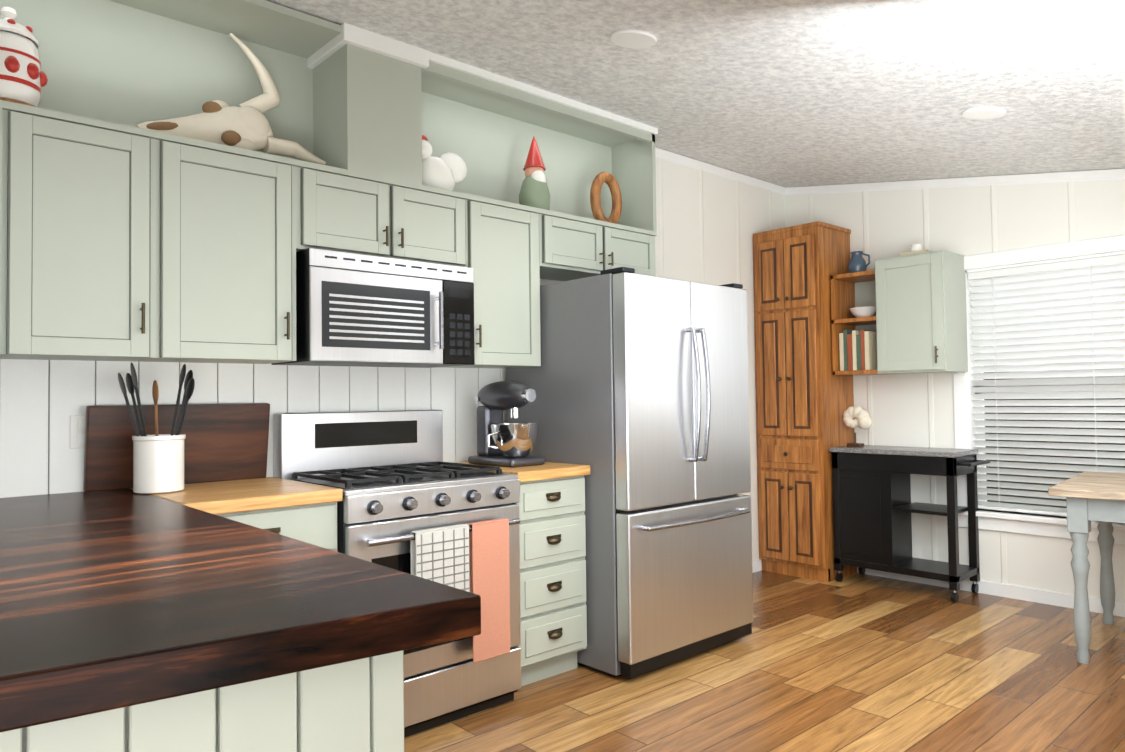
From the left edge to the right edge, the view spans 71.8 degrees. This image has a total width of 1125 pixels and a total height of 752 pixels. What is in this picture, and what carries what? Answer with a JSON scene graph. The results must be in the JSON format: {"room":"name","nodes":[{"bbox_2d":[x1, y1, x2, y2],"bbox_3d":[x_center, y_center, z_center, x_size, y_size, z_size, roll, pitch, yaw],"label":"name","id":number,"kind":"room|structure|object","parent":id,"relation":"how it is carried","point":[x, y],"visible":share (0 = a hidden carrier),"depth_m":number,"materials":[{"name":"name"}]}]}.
{"room":"kitchen","nodes":[
{"label":"kitchen","id":0,"kind":"room"},
{"bbox_2d":[503,157,784,560],"bbox_3d":[-1.139,-0.120,3.296,7.690,2.900,0.120,1,-2,-42],"label":"wall","id":1,"kind":"structure","parent":0,"point":[709,225],"depth_m":5.21,"materials":[{"name":"white paint"}]},
{"bbox_2d":[0,100,167,361],"bbox_3d":[-1.628,-0.438,2.561,0.484,0.757,0.326,1,-2,-42],"label":"upper cabinet","id":2,"kind":"object","parent":1,"relation":"attached to","point":[123,237],"depth_m":2.46,"materials":[{"name":"green paint"}]},
{"bbox_2d":[0,7,47,106],"bbox_3d":[-1.742,-0.990,2.445,0.205,0.341,0.204,1,-2,-42],"label":"ceramic jar","id":3,"kind":"object","parent":2,"relation":"on","point":[23,78],"visible":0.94,"depth_m":2.40,"materials":[{"name":"white ceramic"}]},
{"bbox_2d":[135,33,325,164],"bbox_3d":[-1.241,-1.070,2.931,0.673,0.513,0.182,1,-2,-42],"label":"skull","id":4,"kind":"object","parent":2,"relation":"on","point":[245,125],"visible":0.96,"depth_m":2.91},
{"bbox_2d":[168,134,303,363],"bbox_3d":[-1.288,-0.433,2.867,0.508,0.757,0.326,1,-2,-42],"label":"upper cabinet","id":5,"kind":"object","parent":1,"relation":"attached to","point":[236,215],"depth_m":2.76,"materials":[{"name":"green paint"}]},
{"bbox_2d":[0,359,502,497],"bbox_3d":[-1.485,0.173,2.882,3.188,0.500,0.010,1,-2,-42],"label":"backsplash panel","id":6,"kind":"object","parent":1,"relation":"attached to","point":[41,401],"visible":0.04,"depth_m":2.96,"materials":[{"name":"white paint"}]},
{"bbox_2d":[70,415,85,448],"bbox_3d":[-1.669,0.193,2.703,0.075,0.115,0.006,1,-2,-42],"label":"electrical outlet plate","id":7,"kind":"object","parent":6,"relation":"attached to","point":[77,430],"visible":0.58,"depth_m":2.69,"materials":[{"name":"plastic"}]},
{"bbox_2d":[304,160,407,259],"bbox_3d":[-0.934,-0.642,3.196,0.454,0.332,0.326,1,-2,-42],"label":"upper cabinet","id":8,"kind":"object","parent":1,"relation":"attached to","point":[348,208],"depth_m":3.09,"materials":[{"name":"green paint"}]},
{"bbox_2d":[272,248,474,367],"bbox_3d":[-0.769,-0.259,3.262,0.748,0.423,0.425,1,-2,-42],"label":"microwave","id":9,"kind":"object","parent":8,"relation":"attached to","point":[359,310],"visible":0.98,"depth_m":3.09,"materials":[{"name":"metal"}]},
{"bbox_2d":[308,22,427,179],"bbox_3d":[-0.832,-1.090,3.305,0.340,0.568,0.326,1,-2,-42],"label":"chase","id":10,"kind":"object","parent":1,"relation":"attached to","point":[368,90],"depth_m":3.18,"materials":[{"name":"green paint"}]},
{"bbox_2d":[408,176,471,267],"bbox_3d":[-0.691,-0.639,3.415,0.442,0.332,0.326,1,-2,-42],"label":"upper cabinet","id":11,"kind":"object","parent":1,"relation":"attached to","point":[439,220],"depth_m":3.35,"materials":[{"name":"green paint"}]},
{"bbox_2d":[422,135,466,190],"bbox_3d":[-0.561,-0.939,3.513,0.316,0.268,0.136,1,-2,-42],"label":"bird figurine","id":12,"kind":"object","parent":11,"relation":"on","point":[447,171],"visible":0.65,"depth_m":3.46,"materials":[{"name":"white ceramic"}]},
{"bbox_2d":[446,192,547,368],"bbox_3d":[-0.364,-0.422,3.702,0.430,0.757,0.326,1,-2,-42],"label":"upper cabinet","id":13,"kind":"object","parent":1,"relation":"attached to","point":[510,238],"depth_m":3.60,"materials":[{"name":"green paint"}]},
{"bbox_2d":[519,137,549,209],"bbox_3d":[-0.141,-1.003,3.895,0.158,0.405,0.160,1,-2,-42],"label":"gnome figurine","id":14,"kind":"object","parent":13,"relation":"on","point":[534,191],"visible":0.96,"depth_m":3.84,"materials":[{"name":"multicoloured ceramic"}]},
{"bbox_2d":[544,208,615,280],"bbox_3d":[-0.031,-0.661,4.013,0.478,0.272,0.326,1,-2,-42],"label":"upper cabinet","id":15,"kind":"object","parent":1,"relation":"attached to","point":[580,245],"depth_m":3.93,"materials":[{"name":"green paint"}]},
{"bbox_2d":[590,172,621,223],"bbox_3d":[0.238,-0.954,4.236,0.226,0.316,0.100,1,-2,-42],"label":"sculpture","id":16,"kind":"object","parent":15,"relation":"on","point":[607,178],"visible":0.79,"depth_m":4.21,"materials":[{"name":"brown wood"}]},
{"bbox_2d":[616,220,656,275],"bbox_3d":[0.239,-0.658,4.256,0.468,0.272,0.326,1,-2,-42],"label":"upper cabinet","id":17,"kind":"object","parent":1,"relation":"attached to","point":[635,244],"depth_m":4.20,"materials":[{"name":"green paint"}]},
{"bbox_2d":[655,147,786,194],"bbox_3d":[0.974,-1.374,5.150,1.770,0.048,0.026,1,-2,-42],"label":"crown molding","id":18,"kind":"structure","parent":1,"relation":"attached to","point":[659,153],"depth_m":5.21,"materials":[{"name":"white wood"}]},
{"bbox_2d":[752,559,761,572],"bbox_3d":[1.050,1.315,5.128,1.680,0.075,0.012,1,-2,-42],"label":"baseboard","id":19,"kind":"structure","parent":1,"relation":"attached to","point":[756,565],"depth_m":5.39,"materials":[{"name":"white wood"}]},
{"bbox_2d":[267,0,1124,187],"bbox_3d":[0.362,-1.183,1.647,7.690,0.822,4.640,1,-2,-42],"label":"ceiling","id":20,"kind":"structure","parent":0,"point":[793,93],"depth_m":3.14,"materials":[{"name":"white paint"}]},
{"bbox_2d":[610,29,656,48],"bbox_3d":[0.265,-1.261,2.912,0.176,0.039,0.174,1,-2,-42],"label":"recessed light","id":21,"kind":"object","parent":20,"relation":"in","point":[633,38],"visible":1,"depth_m":2.89,"materials":[{"name":"white plastic"}]},
{"bbox_2d":[858,0,889,1],"bbox_3d":[0.930,-1.143,2.294,0.176,0.039,0.174,1,-2,-42],"label":"recessed light","id":22,"kind":"object","parent":20,"relation":"in","point":[873,0],"visible":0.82,"depth_m":2.37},
{"bbox_2d":[962,107,1005,119],"bbox_3d":[1.858,-1.159,3.430,0.176,0.039,0.174,1,-2,-42],"label":"recessed light","id":23,"kind":"object","parent":20,"relation":"in","point":[980,113],"visible":1,"depth_m":3.40,"materials":[{"name":"white plastic"}]},
{"bbox_2d":[404,570,1124,751],"bbox_3d":[0.395,1.314,1.578,7.690,0.100,4.640,1,-2,-42],"label":"floor","id":24,"kind":"structure","parent":0,"point":[856,662],"depth_m":3.23,"materials":[{"name":"brown wood"}]},
{"bbox_2d":[56,661,403,751],"bbox_3d":[-1.214,0.859,1.682,0.793,0.856,2.088,1,-2,-42],"label":"base cabinet","id":25,"kind":"object","parent":24,"relation":"on","point":[362,710],"depth_m":1.09,"materials":[{"name":"green wood"}]},
{"bbox_2d":[0,489,480,751],"bbox_3d":[-1.244,0.397,1.638,1.082,0.062,2.140,1,-2,-42],"label":"countertop","id":26,"kind":"structure","parent":25,"relation":"on","point":[122,610],"depth_m":1.14,"materials":[{"name":"brown wood"}]},
{"bbox_2d":[118,362,194,493],"bbox_3d":[-1.383,0.173,2.657,0.227,0.442,0.234,1,-2,-42],"label":"utensil crock","id":27,"kind":"object","parent":26,"relation":"on","point":[158,463],"visible":1,"depth_m":2.61,"materials":[{"name":"white ceramic"}]},
{"bbox_2d":[83,403,269,491],"bbox_3d":[-1.411,0.255,2.890,0.630,0.299,0.068,1,-2,-42],"label":"cutting board","id":28,"kind":"object","parent":26,"relation":"on","point":[225,442],"visible":0.83,"depth_m":2.90,"materials":[{"name":"brown wood"}]},
{"bbox_2d":[132,477,342,551],"bbox_3d":[-1.147,0.855,2.720,0.512,0.920,0.639,1,-2,-42],"label":"base cabinet","id":29,"kind":"object","parent":24,"relation":"on","point":[303,512],"visible":0.1,"depth_m":2.59,"materials":[{"name":"green paint"}]},
{"bbox_2d":[273,410,520,737],"bbox_3d":[-0.644,0.732,3.120,0.760,1.175,0.714,1,-2,-42],"label":"range","id":30,"kind":"object","parent":24,"relation":"on","point":[412,503],"visible":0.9,"depth_m":2.98,"materials":[{"name":"metal"}]},
{"bbox_2d":[452,461,589,685],"bbox_3d":[-0.232,0.866,3.546,0.418,0.920,0.638,1,-2,-42],"label":"base cabinet","id":31,"kind":"object","parent":24,"relation":"on","point":[553,605],"visible":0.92,"depth_m":3.33,"materials":[{"name":"green paint"}]},
{"bbox_2d":[468,381,544,466],"bbox_3d":[-0.281,0.214,3.579,0.272,0.383,0.381,1,-2,-42],"label":"stand mixer","id":32,"kind":"object","parent":31,"relation":"on","point":[500,442],"visible":1,"depth_m":3.50,"materials":[{"name":"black metal"}]},
{"bbox_2d":[506,267,752,677],"bbox_3d":[0.358,0.434,3.900,0.908,1.787,0.908,1,-2,-42],"label":"fridge","id":33,"kind":"object","parent":24,"relation":"on","point":[639,385],"visible":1,"depth_m":3.52,"materials":[{"name":"silver metal"}]},
{"bbox_2d":[753,221,856,581],"bbox_3d":[1.666,0.171,5.381,0.474,2.360,0.516,1,-2,-42],"label":"pantry","id":34,"kind":"object","parent":24,"relation":"on","point":[804,398],"visible":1,"depth_m":5.21,"materials":[{"name":"brown wood"}]},
{"bbox_2d":[829,445,989,602],"bbox_3d":[2.175,0.893,4.883,0.369,0.873,0.862,1,-2,-42],"label":"kitchen cart","id":35,"kind":"object","parent":24,"relation":"on","point":[874,507],"visible":0.96,"depth_m":4.84,"materials":[{"name":"wood"}]},
{"bbox_2d":[843,406,871,446],"bbox_3d":[1.946,0.331,5.133,0.070,0.267,0.199,1,-2,-42],"label":"shell sculpture","id":36,"kind":"object","parent":35,"relation":"on","point":[862,419],"visible":1,"depth_m":5.12,"materials":[{"name":"white ceramic"}]},
{"bbox_2d":[1048,471,1124,663],"bbox_3d":[2.833,0.895,3.606,0.810,0.785,0.980,-2,-2,42],"label":"dining table","id":37,"kind":"object","parent":24,"relation":"on","point":[1090,496],"visible":1,"depth_m":3.50,"materials":[{"name":"grey paint"}]},
{"bbox_2d":[784,179,1124,602],"bbox_3d":[3.225,-0.154,4.111,0.120,2.900,4.520,1,-2,-42],"label":"wall","id":38,"kind":"structure","parent":0,"point":[911,410],"depth_m":4.89,"materials":[{"name":"white paint"}]},
{"bbox_2d":[830,250,967,374],"bbox_3d":[2.121,-0.376,4.966,0.364,0.720,0.735,1,-2,-42],"label":"upper cabinet","id":39,"kind":"object","parent":38,"relation":"attached to","point":[917,322],"visible":0.98,"depth_m":4.77,"materials":[{"name":"green paint"}]},
{"bbox_2d":[839,330,876,370],"bbox_3d":[1.974,-0.171,5.138,0.200,0.270,0.202,1,-2,-42],"label":"books","id":40,"kind":"object","parent":39,"relation":"in","point":[858,350],"visible":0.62,"depth_m":5.06,"materials":[{"name":"multicoloured paper"}]},
{"bbox_2d":[847,251,869,272],"bbox_3d":[1.970,-0.748,5.166,0.124,0.155,0.153,1,-2,-42],"label":"pitcher","id":41,"kind":"object","parent":39,"relation":"on","point":[857,262],"visible":0.83,"depth_m":5.13,"materials":[{"name":"blue ceramic"}]},
{"bbox_2d":[849,306,875,317],"bbox_3d":[1.995,-0.412,5.134,0.196,0.072,0.196,1,-2,-42],"label":"bowl","id":42,"kind":"object","parent":39,"relation":"in","point":[867,311],"visible":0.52,"depth_m":5.07,"materials":[{"name":"white ceramic"}]},
{"bbox_2d":[899,243,932,255],"bbox_3d":[2.232,-0.788,4.891,0.140,0.095,0.170,1,-2,-42],"label":"figurine","id":43,"kind":"object","parent":39,"relation":"on","point":[916,248],"visible":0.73,"depth_m":4.86,"materials":[{"name":"white ceramic"}]},
{"bbox_2d":[784,169,1124,195],"bbox_3d":[3.115,-1.080,4.130,0.026,0.757,4.400,1,-2,-42],"label":"crown molding","id":44,"kind":"structure","parent":38,"relation":"attached to","point":[1096,175],"depth_m":4.80,"materials":[{"name":"white wood"}]},
{"bbox_2d":[857,567,1124,616],"bbox_3d":[3.153,1.259,4.072,0.012,0.075,4.400,1,-2,-42],"label":"baseboard","id":45,"kind":"structure","parent":38,"relation":"attached to","point":[1031,594],"depth_m":4.59,"materials":[{"name":"white wood"}]},
{"bbox_2d":[953,235,1124,544],"bbox_3d":[2.976,0.078,4.343,0.175,1.675,1.520,1,-2,-42],"label":"window","id":46,"kind":"structure","parent":38,"relation":"in","point":[1031,524],"depth_m":4.63,"materials":[{"name":"white wood"}]},
{"bbox_2d":[968,254,1124,515],"bbox_3d":[2.974,0.069,4.341,0.049,1.454,1.294,1,-2,-42],"label":"window blind","id":47,"kind":"object","parent":46,"relation":"attached to","point":[1072,269],"visible":0.83,"depth_m":4.52,"materials":[{"name":"white plastic"}]},
{"label":"outside","id":48,"kind":"structure","parent":0,"visible":0},
{"bbox_2d":[981,270,1124,507],"bbox_3d":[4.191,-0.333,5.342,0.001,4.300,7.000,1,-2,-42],"label":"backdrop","id":49,"kind":"structure","parent":48,"point":[1050,413],"depth_m":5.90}
]}

